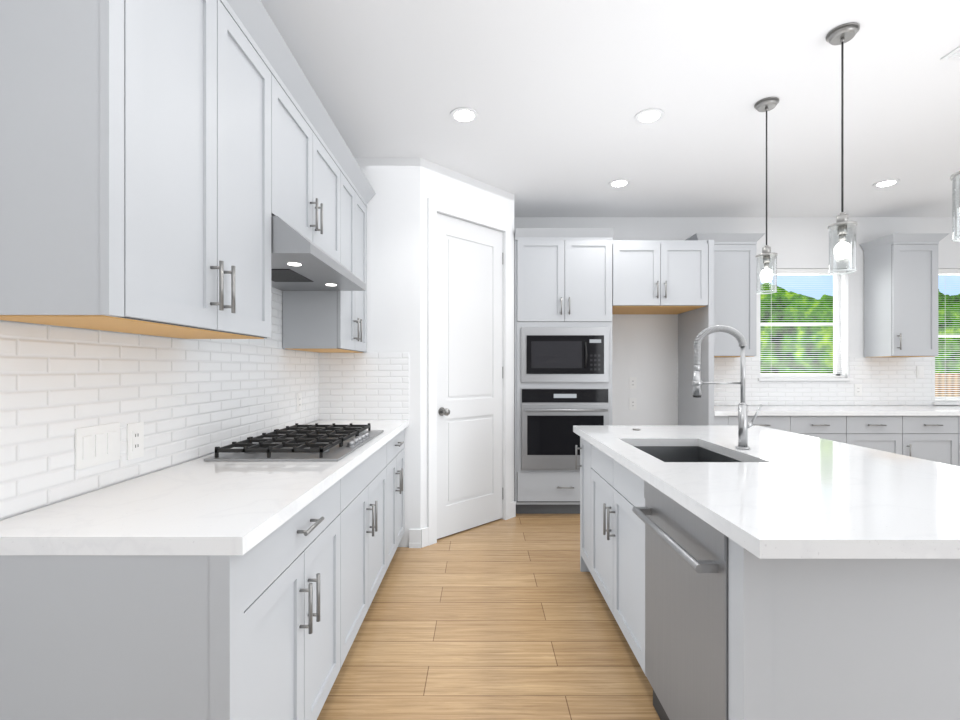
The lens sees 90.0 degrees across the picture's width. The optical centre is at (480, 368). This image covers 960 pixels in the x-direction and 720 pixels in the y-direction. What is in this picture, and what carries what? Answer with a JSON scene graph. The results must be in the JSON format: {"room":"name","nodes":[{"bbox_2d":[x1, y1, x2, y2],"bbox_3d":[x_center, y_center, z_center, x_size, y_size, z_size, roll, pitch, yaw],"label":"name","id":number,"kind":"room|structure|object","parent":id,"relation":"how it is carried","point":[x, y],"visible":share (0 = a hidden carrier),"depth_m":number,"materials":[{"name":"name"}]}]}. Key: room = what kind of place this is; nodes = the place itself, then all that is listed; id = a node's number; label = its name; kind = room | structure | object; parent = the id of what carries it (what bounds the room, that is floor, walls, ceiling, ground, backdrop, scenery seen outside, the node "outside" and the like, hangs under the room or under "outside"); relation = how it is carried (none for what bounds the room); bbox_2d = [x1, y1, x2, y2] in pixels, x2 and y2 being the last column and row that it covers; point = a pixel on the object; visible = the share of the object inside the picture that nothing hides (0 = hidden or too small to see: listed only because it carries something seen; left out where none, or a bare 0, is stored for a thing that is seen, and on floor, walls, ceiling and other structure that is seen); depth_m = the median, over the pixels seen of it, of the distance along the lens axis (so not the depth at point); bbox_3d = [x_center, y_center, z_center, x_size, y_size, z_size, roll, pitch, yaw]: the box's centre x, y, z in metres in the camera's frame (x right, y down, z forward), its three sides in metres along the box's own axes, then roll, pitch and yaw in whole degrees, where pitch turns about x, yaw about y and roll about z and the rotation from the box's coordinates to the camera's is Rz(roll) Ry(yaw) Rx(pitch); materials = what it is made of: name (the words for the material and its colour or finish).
{"room":"kitchen","nodes":[
{"label":"kitchen","id":0,"kind":"room"},
{"bbox_2d":[2,420,317,519],"bbox_3d":[-1.220,-0.120,0.655,0.100,2.800,8.510,0,0,0],"label":"wall","id":1,"kind":"structure","parent":0,"point":[104,487],"depth_m":1.46,"materials":[{"name":"white paint"}]},
{"bbox_2d":[0,0,283,343],"bbox_3d":[-0.989,-0.652,1.499,0.337,1.065,0.882,0,0,0],"label":"upper cabinet","id":2,"kind":"object","parent":1,"relation":"attached to","point":[162,162],"depth_m":1.16,"materials":[{"name":"grey wood"}]},
{"bbox_2d":[0,287,318,519],"bbox_3d":[-1.166,-0.133,2.025,0.008,0.995,2.850,0,0,0],"label":"backsplash","id":3,"kind":"structure","parent":1,"relation":"attached to","point":[184,400],"depth_m":1.58,"materials":[{"name":"tile"}]},
{"bbox_2d":[75,422,119,469],"bbox_3d":[-1.157,0.230,1.455,0.008,0.118,0.165,0,0,0],"label":"light switch","id":4,"kind":"object","parent":3,"relation":"attached to","point":[97,445],"visible":1,"depth_m":1.44,"materials":[{"name":"white plastic"}]},
{"bbox_2d":[127,422,143,459],"bbox_3d":[-1.158,0.240,1.610,0.008,0.118,0.072,0,0,0],"label":"electrical outlet","id":5,"kind":"object","parent":3,"relation":"attached to","point":[135,440],"visible":1,"depth_m":1.60,"materials":[{"name":"white plastic"}]},
{"bbox_2d":[297,392,301,411],"bbox_3d":[-1.158,0.210,3.060,0.008,0.118,0.072,0,0,0],"label":"electrical outlet","id":6,"kind":"object","parent":3,"relation":"attached to","point":[299,401],"visible":1,"depth_m":3.05,"materials":[{"name":"white plastic"}]},
{"bbox_2d":[284,80,343,265],"bbox_3d":[-0.989,-0.897,2.340,0.337,0.575,0.920,0,0,0],"label":"upper cabinet","id":7,"kind":"object","parent":1,"relation":"attached to","point":[313,173],"depth_m":2.31,"materials":[{"name":"grey wood"}]},
{"bbox_2d":[271,216,365,290],"bbox_3d":[-0.914,-0.527,2.340,0.488,0.150,0.910,0,0,0],"label":"range hood","id":8,"kind":"object","parent":7,"relation":"attached to","point":[300,261],"visible":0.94,"depth_m":2.17,"materials":[{"name":"silver metal"}]},
{"bbox_2d":[282,168,367,352],"bbox_3d":[-0.989,-0.652,3.094,0.337,1.065,0.707,0,0,0],"label":"upper cabinet","id":9,"kind":"object","parent":1,"relation":"attached to","point":[314,321],"depth_m":2.92,"materials":[{"name":"grey wood"}]},
{"bbox_2d":[355,158,420,547],"bbox_3d":[-0.799,-0.120,3.495,0.741,2.800,0.130,0,0,0],"label":"wall","id":10,"kind":"structure","parent":0,"point":[393,264],"depth_m":3.45,"materials":[{"name":"white paint"}]},
{"bbox_2d":[319,352,408,419],"bbox_3d":[-0.840,0.122,3.446,0.644,0.485,0.008,0,0,0],"label":"backsplash","id":11,"kind":"structure","parent":10,"relation":"attached to","point":[365,386],"depth_m":3.44,"materials":[{"name":"tile"}]},
{"bbox_2d":[420,158,515,547],"bbox_3d":[-0.105,-0.120,3.845,0.128,2.800,1.025,0,0,45],"label":"wall","id":12,"kind":"structure","parent":0,"point":[451,193],"depth_m":3.56,"materials":[{"name":"white paint"}]},
{"bbox_2d":[437,213,502,538],"bbox_3d":[-0.092,0.052,3.829,0.562,2.432,0.575,0,0,0],"label":"pantry door","id":13,"kind":"structure","parent":12,"relation":"in","point":[469,375],"depth_m":3.81,"materials":[{"name":"white wood"}]},
{"bbox_2d":[317,514,659,719],"bbox_3d":[2.330,1.310,0.655,7.200,0.060,8.510,0,0,0],"label":"floor","id":14,"kind":"structure","parent":0,"point":[513,618],"depth_m":2.26,"materials":[{"name":"brown wood"}]},
{"bbox_2d":[0,472,351,719],"bbox_3d":[-0.852,0.843,1.492,0.612,0.876,0.897,0,0,0],"label":"base cabinet","id":15,"kind":"object","parent":14,"relation":"on","point":[200,588],"depth_m":1.05,"materials":[{"name":"grey wood"}]},
{"bbox_2d":[0,420,407,555],"bbox_3d":[-0.838,0.385,2.245,0.640,0.040,2.404,0,0,0],"label":"countertop","id":16,"kind":"structure","parent":15,"relation":"on","point":[198,503],"depth_m":1.28,"materials":[{"name":"white stone"}]},
{"bbox_2d":[204,423,383,460],"bbox_3d":[-0.830,0.338,2.340,0.530,0.052,0.890,0,0,0],"label":"cooktop","id":17,"kind":"object","parent":16,"relation":"in","point":[317,442],"visible":1,"depth_m":2.10,"materials":[{"name":"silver metal"}]},
{"bbox_2d":[352,440,391,642],"bbox_3d":[-0.854,0.843,2.340,0.608,0.876,1.040,0,0,0],"label":"base cabinet","id":18,"kind":"object","parent":14,"relation":"on","point":[371,482],"depth_m":2.37,"materials":[{"name":"grey wood"}]},
{"bbox_2d":[392,428,404,557],"bbox_3d":[-0.854,0.843,3.094,0.608,0.876,0.707,0,0,0],"label":"base cabinet","id":19,"kind":"object","parent":14,"relation":"on","point":[397,441],"depth_m":3.16,"materials":[{"name":"grey wood"}]},
{"bbox_2d":[514,228,613,513],"bbox_3d":[0.718,0.037,4.435,0.845,2.485,0.742,0,0,0],"label":"tall cabinet","id":20,"kind":"object","parent":14,"relation":"on","point":[562,332],"visible":0.98,"depth_m":4.16,"materials":[{"name":"grey wood"}]},
{"bbox_2d":[678,240,713,425],"bbox_3d":[1.996,0.080,4.483,0.047,2.400,0.646,0,0,0],"label":"panel","id":21,"kind":"object","parent":14,"relation":"on","point":[692,410],"visible":0.36,"depth_m":4.37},
{"bbox_2d":[714,418,737,425],"bbox_3d":[2.122,0.843,4.494,0.198,0.876,0.608,0,0,0],"label":"base cabinet","id":22,"kind":"object","parent":14,"relation":"on","point":[717,421],"depth_m":4.19,"materials":[{"name":"grey"}]},
{"bbox_2d":[573,430,959,719],"bbox_3d":[1.007,0.843,2.096,0.887,0.874,1.906,0,0,0],"label":"kitchen island","id":23,"kind":"object","parent":14,"relation":"on","point":[772,574],"depth_m":1.15,"materials":[{"name":"grey wood"}]},
{"bbox_2d":[573,426,959,561],"bbox_3d":[0.868,0.386,2.062,0.545,0.040,2.076,0,0,0],"label":"island countertop","id":24,"kind":"structure","parent":23,"relation":"on","point":[775,512],"depth_m":1.24,"materials":[{"name":"white stone"}]},
{"bbox_2d":[629,442,748,461],"bbox_3d":[0.931,0.502,2.200,0.440,0.216,0.659,0,0,0],"label":"sink","id":25,"kind":"object","parent":24,"relation":"in","point":[667,451],"depth_m":2.52,"materials":[{"name":"grey metal"}]},
{"bbox_2d":[692,325,761,449],"bbox_3d":[1.128,0.082,2.200,0.321,0.564,0.060,0,0,0],"label":"faucet","id":26,"kind":"object","parent":24,"relation":"on","point":[744,424],"visible":1,"depth_m":2.19,"materials":[{"name":"silver metal"}]},
{"bbox_2d":[669,426,959,521],"bbox_3d":[1.466,0.386,2.062,0.650,0.040,2.076,0,0,0],"label":"island countertop","id":27,"kind":"structure","parent":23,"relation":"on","point":[927,484],"depth_m":1.85,"materials":[{"name":"white stone"}]},
{"bbox_2d":[748,418,801,433],"bbox_3d":[2.461,0.843,4.494,0.599,0.876,0.608,0,0,0],"label":"base cabinet","id":28,"kind":"object","parent":14,"relation":"on","point":[794,425],"depth_m":4.19,"materials":[{"name":"grey"}]},
{"bbox_2d":[802,418,857,445],"bbox_3d":[2.945,0.843,4.494,0.611,0.876,0.608,0,0,0],"label":"base cabinet","id":29,"kind":"object","parent":14,"relation":"on","point":[843,430],"depth_m":4.19,"materials":[{"name":"grey wood"}]},
{"bbox_2d":[858,418,913,456],"bbox_3d":[3.435,0.843,4.494,0.611,0.876,0.608,0,0,0],"label":"base cabinet","id":30,"kind":"object","parent":14,"relation":"on","point":[892,435],"depth_m":4.19,"materials":[{"name":"grey wood"}]},
{"bbox_2d":[914,418,959,466],"bbox_3d":[3.925,0.843,4.494,0.611,0.876,0.608,0,0,0],"label":"base cabinet","id":31,"kind":"object","parent":14,"relation":"on","point":[931,433],"depth_m":4.19,"materials":[{"name":"grey wood"}]},
{"bbox_2d":[714,406,959,417],"bbox_3d":[3.925,0.385,4.478,3.804,0.040,0.640,0,0,0],"label":"countertop","id":32,"kind":"structure","parent":31,"relation":"on","point":[719,411],"depth_m":4.19,"materials":[{"name":"white stone"}]},
{"bbox_2d":[260,0,959,216],"bbox_3d":[2.330,-1.560,0.655,7.200,0.080,8.510,0,0,0],"label":"ceiling","id":33,"kind":"structure","parent":0,"point":[557,95],"depth_m":2.68,"materials":[{"name":"white paint"}]},
{"bbox_2d":[450,107,477,122],"bbox_3d":[-0.100,-1.515,2.870,0.170,0.008,0.170,0,0,0],"label":"recessed light","id":34,"kind":"object","parent":33,"relation":"in","point":[464,115],"visible":1,"depth_m":2.86,"materials":[{"name":"white"}]},
{"bbox_2d":[609,179,629,187],"bbox_3d":[1.130,-1.515,3.920,0.170,0.008,0.170,0,0,0],"label":"recessed light","id":35,"kind":"object","parent":33,"relation":"in","point":[617,183],"visible":0.96,"depth_m":3.91,"materials":[{"name":"white"}]},
{"bbox_2d":[635,108,663,123],"bbox_3d":[1.010,-1.515,2.880,0.170,0.008,0.170,0,0,0],"label":"recessed light","id":36,"kind":"object","parent":33,"relation":"in","point":[650,115],"visible":1,"depth_m":2.87,"materials":[{"name":"white"}]},
{"bbox_2d":[754,97,778,293],"bbox_3d":[1.630,-0.977,2.740,0.124,1.083,0.124,0,0,0],"label":"pendant light","id":37,"kind":"object","parent":33,"relation":"hanging from","point":[766,105],"visible":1,"depth_m":2.73,"materials":[{"name":"clear glass"}]},
{"bbox_2d":[826,23,859,274],"bbox_3d":[1.630,-0.977,2.165,0.124,1.083,0.124,0,0,0],"label":"pendant light","id":38,"kind":"object","parent":33,"relation":"hanging from","point":[841,35],"visible":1,"depth_m":2.16,"materials":[{"name":"clear glass"}]},
{"bbox_2d":[873,179,899,187],"bbox_3d":[3.310,-1.515,3.920,0.170,0.008,0.170,0,0,0],"label":"recessed light","id":39,"kind":"object","parent":33,"relation":"in","point":[886,183],"visible":0.94,"depth_m":3.91,"materials":[{"name":"white"}]},
{"bbox_2d":[941,46,959,59],"bbox_3d":[2.400,-1.514,2.270,0.300,0.011,0.160,0,0,0],"label":"ceiling vent","id":40,"kind":"object","parent":33,"relation":"in","point":[954,54],"visible":1,"depth_m":2.31,"materials":[{"name":"white"}]},
{"bbox_2d":[950,171,959,241],"bbox_3d":[1.630,-0.977,1.590,0.124,1.083,0.124,0,0,0],"label":"pendant light","id":41,"kind":"object","parent":33,"relation":"hanging from","point":[954,178],"visible":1,"depth_m":1.61,"materials":[{"name":"clear glass"}]},
{"bbox_2d":[514,217,959,425],"bbox_3d":[2.330,-0.120,4.890,7.000,2.800,0.160,0,0,0],"label":"wall","id":42,"kind":"structure","parent":0,"point":[645,350],"depth_m":4.81,"materials":[{"name":"white paint"}]},
{"bbox_2d":[629,377,635,388],"bbox_3d":[1.520,0.140,4.806,0.072,0.118,0.008,0,0,0],"label":"outlet","id":43,"kind":"object","parent":42,"relation":"attached to","point":[632,382],"visible":1,"depth_m":4.80,"materials":[{"name":"white plastic"}]},
{"bbox_2d":[629,398,635,409],"bbox_3d":[1.520,0.350,4.806,0.072,0.118,0.008,0,0,0],"label":"outlet","id":44,"kind":"object","parent":42,"relation":"attached to","point":[632,403],"visible":1,"depth_m":4.80,"materials":[{"name":"white plastic"}]},
{"bbox_2d":[612,240,707,313],"bbox_3d":[1.556,-0.833,4.464,0.827,0.574,0.684,0,0,0],"label":"upper cabinet","id":45,"kind":"object","parent":42,"relation":"attached to","point":[659,276],"visible":0.98,"depth_m":4.17,"materials":[{"name":"grey wood"}]},
{"bbox_2d":[686,233,764,356],"bbox_3d":[2.292,-0.681,4.601,0.637,1.128,0.395,0,0,0],"label":"upper cabinet","id":46,"kind":"object","parent":42,"relation":"attached to","point":[735,280],"visible":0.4,"depth_m":4.47,"materials":[{"name":"grey wood"}]},
{"bbox_2d":[758,275,853,380],"bbox_3d":[3.240,-0.446,4.870,0.940,1.128,0.180,0,0,0],"label":"window","id":47,"kind":"structure","parent":42,"relation":"in","point":[836,316],"depth_m":4.92,"materials":[{"name":"white"}]},
{"bbox_2d":[760,269,845,377],"bbox_3d":[3.240,-0.461,4.855,0.868,1.093,0.060,0,0,0],"label":"window blinds","id":48,"kind":"object","parent":47,"relation":"attached to","point":[802,271],"visible":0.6,"depth_m":4.84,"materials":[{"name":"white plastic"}]},
{"bbox_2d":[677,357,934,404],"bbox_3d":[3.895,0.122,4.806,3.870,0.485,0.008,0,0,0],"label":"backsplash","id":49,"kind":"structure","parent":42,"relation":"attached to","point":[888,380],"depth_m":4.80,"materials":[{"name":"tile"}]},
{"bbox_2d":[854,384,861,395],"bbox_3d":[3.770,0.210,4.798,0.072,0.118,0.008,0,0,0],"label":"electrical outlet","id":50,"kind":"object","parent":49,"relation":"attached to","point":[857,389],"visible":1,"depth_m":4.80,"materials":[{"name":"white plastic"}]},
{"bbox_2d":[916,366,923,377],"bbox_3d":[4.390,0.030,4.798,0.072,0.118,0.008,0,0,0],"label":"light switch","id":51,"kind":"object","parent":49,"relation":"attached to","point":[919,371],"visible":1,"depth_m":4.80,"materials":[{"name":"white plastic"}]},
{"bbox_2d":[859,233,948,356],"bbox_3d":[4.040,-0.681,4.601,0.520,1.128,0.395,0,0,0],"label":"upper cabinet","id":52,"kind":"object","parent":42,"relation":"attached to","point":[900,294],"visible":1,"depth_m":4.47,"materials":[{"name":"grey wood"}]},
{"bbox_2d":[933,335,959,404],"bbox_3d":[5.000,-0.326,4.870,0.960,1.368,0.180,0,0,0],"label":"window","id":53,"kind":"structure","parent":42,"relation":"in","point":[946,403],"depth_m":4.92,"materials":[{"name":"white"}]},
{"bbox_2d":[935,269,959,400],"bbox_3d":[5.000,-0.341,4.855,0.888,1.333,0.060,0,0,0],"label":"window blinds","id":54,"kind":"object","parent":53,"relation":"attached to","point":[948,271],"visible":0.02,"depth_m":4.84,"materials":[{"name":"white plastic"}]},
{"label":"outside","id":55,"kind":"structure","parent":0,"visible":0},
{"bbox_2d":[760,275,959,396],"bbox_3d":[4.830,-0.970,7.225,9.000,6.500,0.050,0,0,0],"label":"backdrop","id":56,"kind":"structure","parent":55,"point":[822,312],"depth_m":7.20,"materials":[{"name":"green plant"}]}
]}

